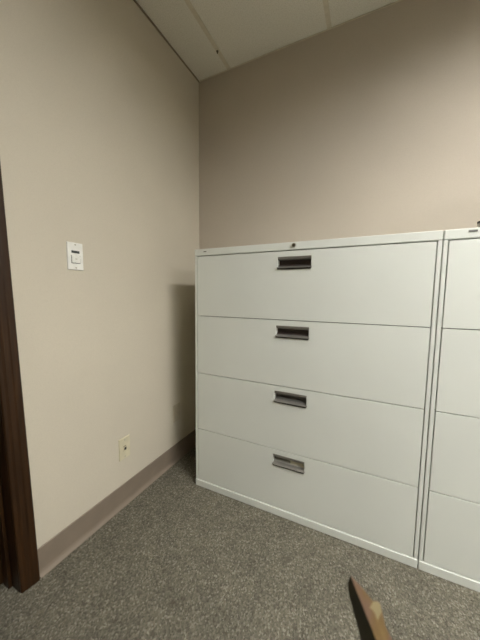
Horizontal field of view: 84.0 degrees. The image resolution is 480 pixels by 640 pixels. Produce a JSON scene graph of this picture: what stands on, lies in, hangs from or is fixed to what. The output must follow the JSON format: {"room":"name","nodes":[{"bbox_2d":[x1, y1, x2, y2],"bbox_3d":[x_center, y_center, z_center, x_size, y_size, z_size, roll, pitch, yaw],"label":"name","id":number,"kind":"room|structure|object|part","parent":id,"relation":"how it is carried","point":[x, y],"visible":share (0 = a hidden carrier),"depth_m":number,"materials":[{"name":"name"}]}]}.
{"room":"back office","nodes":[
{"label":"back office","id":0,"kind":"room"},
{"bbox_2d":[0,0,198,548],"bbox_3d":[-1.365,-0.165,-0.184,0.120,2.518,4.704,3,6,26],"label":"wall","id":1,"kind":"structure","parent":0,"point":[99,115],"depth_m":1.18,"materials":[{"name":"beige paint"}]},
{"bbox_2d":[0,163,39,592],"bbox_3d":[-1.038,-0.013,0.506,0.148,2.095,1.009,3,6,26],"label":"door frame","id":2,"kind":"structure","parent":1,"relation":"in","point":[19,562],"depth_m":0.94,"materials":[{"name":"brown wood"}]},
{"bbox_2d":[66,241,82,270],"bbox_3d":[-0.675,-0.261,1.095,0.010,0.111,0.066,3,6,26],"label":"light switch","id":3,"kind":"object","parent":1,"relation":"attached to","point":[74,251],"visible":1,"depth_m":1.09,"materials":[{"name":"white plastic"}]},
{"bbox_2d":[37,429,195,578],"bbox_3d":[-0.533,0.894,1.515,0.017,0.114,1.097,3,6,26],"label":"baseboard","id":4,"kind":"structure","parent":1,"relation":"attached to","point":[50,554],"depth_m":1.28,"materials":[{"name":"brown plastic"}]},
{"bbox_2d":[118,435,129,461],"bbox_3d":[-0.593,0.658,1.373,0.009,0.113,0.067,3,6,26],"label":"wall jack","id":5,"kind":"object","parent":1,"relation":"attached to","point":[124,443],"visible":1,"depth_m":1.37,"materials":[{"name":"beige plastic"}]},
{"bbox_2d":[133,0,198,81],"bbox_3d":[-1.295,-1.409,-0.326,0.006,0.007,4.704,3,6,26],"label":"trim","id":6,"kind":"structure","parent":1,"relation":"attached to","point":[135,1],"depth_m":1.48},
{"bbox_2d":[173,403,179,422],"bbox_3d":[-0.414,0.606,1.742,0.007,0.115,0.065,3,6,26],"label":"outlet plate","id":7,"kind":"object","parent":1,"relation":"attached to","point":[176,408],"visible":1,"depth_m":1.74,"materials":[{"name":"beige plastic"}]},
{"bbox_2d":[0,446,479,639],"bbox_3d":[0.693,1.242,-1.058,7.081,0.080,4.944,3,6,26],"label":"floor","id":8,"kind":"structure","parent":0,"point":[184,559],"depth_m":1.01,"materials":[{"name":"carpet"}]},
{"bbox_2d":[195,230,442,567],"bbox_3d":[0.321,0.299,1.425,1.080,1.334,0.400,3,6,26],"label":"filing cabinet","id":9,"kind":"object","parent":8,"relation":"on","point":[314,358],"visible":1,"depth_m":1.19,"materials":[{"name":"metal"}]},
{"bbox_3d":[-0.157,0.271,1.659,0.013,1.260,0.392,3,6,26],"label":"panel","id":10,"kind":"part","parent":9,"relation":"part of","materials":[{"name":"paint"}]},
{"bbox_3d":[0.237,0.789,1.305,1.046,0.300,0.020,3,6,26],"label":"drawer","id":11,"kind":"part","parent":9,"relation":"part of","materials":[{"name":"paint"}]},
{"bbox_3d":[0.240,0.478,1.277,1.046,0.317,0.020,3,6,26],"label":"drawer","id":12,"kind":"part","parent":9,"relation":"part of","materials":[{"name":"paint"}]},
{"bbox_3d":[0.244,0.160,1.248,1.046,0.313,0.020,3,6,26],"label":"drawer","id":13,"kind":"part","parent":9,"relation":"part of","materials":[{"name":"paint"}]},
{"bbox_3d":[0.247,-0.156,1.219,1.046,0.313,0.020,3,6,26],"label":"drawer","id":14,"kind":"part","parent":9,"relation":"part of","materials":[{"name":"paint"}]},
{"bbox_3d":[0.803,0.324,1.198,0.013,1.260,0.392,3,6,26],"label":"panel","id":15,"kind":"part","parent":9,"relation":"part of","materials":[{"name":"paint"}]},
{"bbox_2d":[348,575,392,639],"bbox_3d":[0.298,0.714,0.237,0.341,0.726,0.333,1,5,-1],"label":"table","id":16,"kind":"object","parent":8,"relation":"on","point":[368,614],"visible":1,"depth_m":0.36,"materials":[{"name":"brown wood"}]},
{"bbox_2d":[417,227,479,591],"bbox_3d":[1.297,0.353,0.957,1.080,1.334,0.400,3,6,26],"label":"filing cabinet","id":17,"kind":"object","parent":8,"relation":"on","point":[449,536],"visible":0.74,"depth_m":0.99,"materials":[{"name":"metal"}]},
{"bbox_3d":[0.819,0.325,1.191,0.013,1.260,0.392,3,6,26],"label":"panel","id":18,"kind":"part","parent":17,"relation":"part of","materials":[{"name":"paint"}]},
{"bbox_3d":[1.213,0.842,0.838,1.046,0.300,0.020,3,6,26],"label":"drawer","id":19,"kind":"part","parent":17,"relation":"part of","materials":[{"name":"paint"}]},
{"bbox_3d":[1.216,0.531,0.809,1.046,0.317,0.020,3,6,26],"label":"drawer","id":20,"kind":"part","parent":17,"relation":"part of","materials":[{"name":"paint"}]},
{"bbox_3d":[1.220,0.213,0.780,1.046,0.313,0.020,3,6,26],"label":"drawer","id":21,"kind":"part","parent":17,"relation":"part of","materials":[{"name":"paint"}]},
{"bbox_3d":[1.223,-0.102,0.751,1.046,0.313,0.020,3,6,26],"label":"drawer","id":22,"kind":"part","parent":17,"relation":"part of","materials":[{"name":"paint"}]},
{"bbox_2d":[136,0,397,80],"bbox_3d":[1.252,-1.306,-1.550,5.901,0.060,4.944,3,6,26],"label":"ceiling","id":23,"kind":"structure","parent":0,"point":[243,31],"depth_m":1.40,"materials":[{"name":"paint"}]},
{"bbox_2d":[199,0,479,248],"bbox_3d":[2.286,-0.211,0.733,5.901,2.518,0.120,3,6,26],"label":"wall","id":24,"kind":"structure","parent":0,"point":[367,125],"depth_m":1.42,"materials":[{"name":"beige paint"}]},
{"bbox_2d":[184,0,229,69],"bbox_3d":[-1.091,-1.403,-0.424,0.024,0.003,4.704,3,6,26],"label":"trim","id":25,"kind":"structure","parent":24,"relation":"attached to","point":[189,4],"depth_m":1.45,"materials":[{"name":"paint"}]},
{"bbox_2d":[199,0,402,81],"bbox_3d":[2.275,-1.454,0.561,5.655,0.005,0.003,3,6,26],"label":"trim","id":26,"kind":"structure","parent":24,"relation":"attached to","point":[398,0],"depth_m":1.47,"materials":[{"name":"paint"}]},
{"bbox_2d":[323,0,331,28],"bbox_3d":[-0.544,-1.373,-0.686,0.024,0.003,4.704,3,6,26],"label":"trim","id":27,"kind":"structure","parent":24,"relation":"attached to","point":[325,2],"depth_m":1.35,"materials":[{"name":"paint"}]}
]}

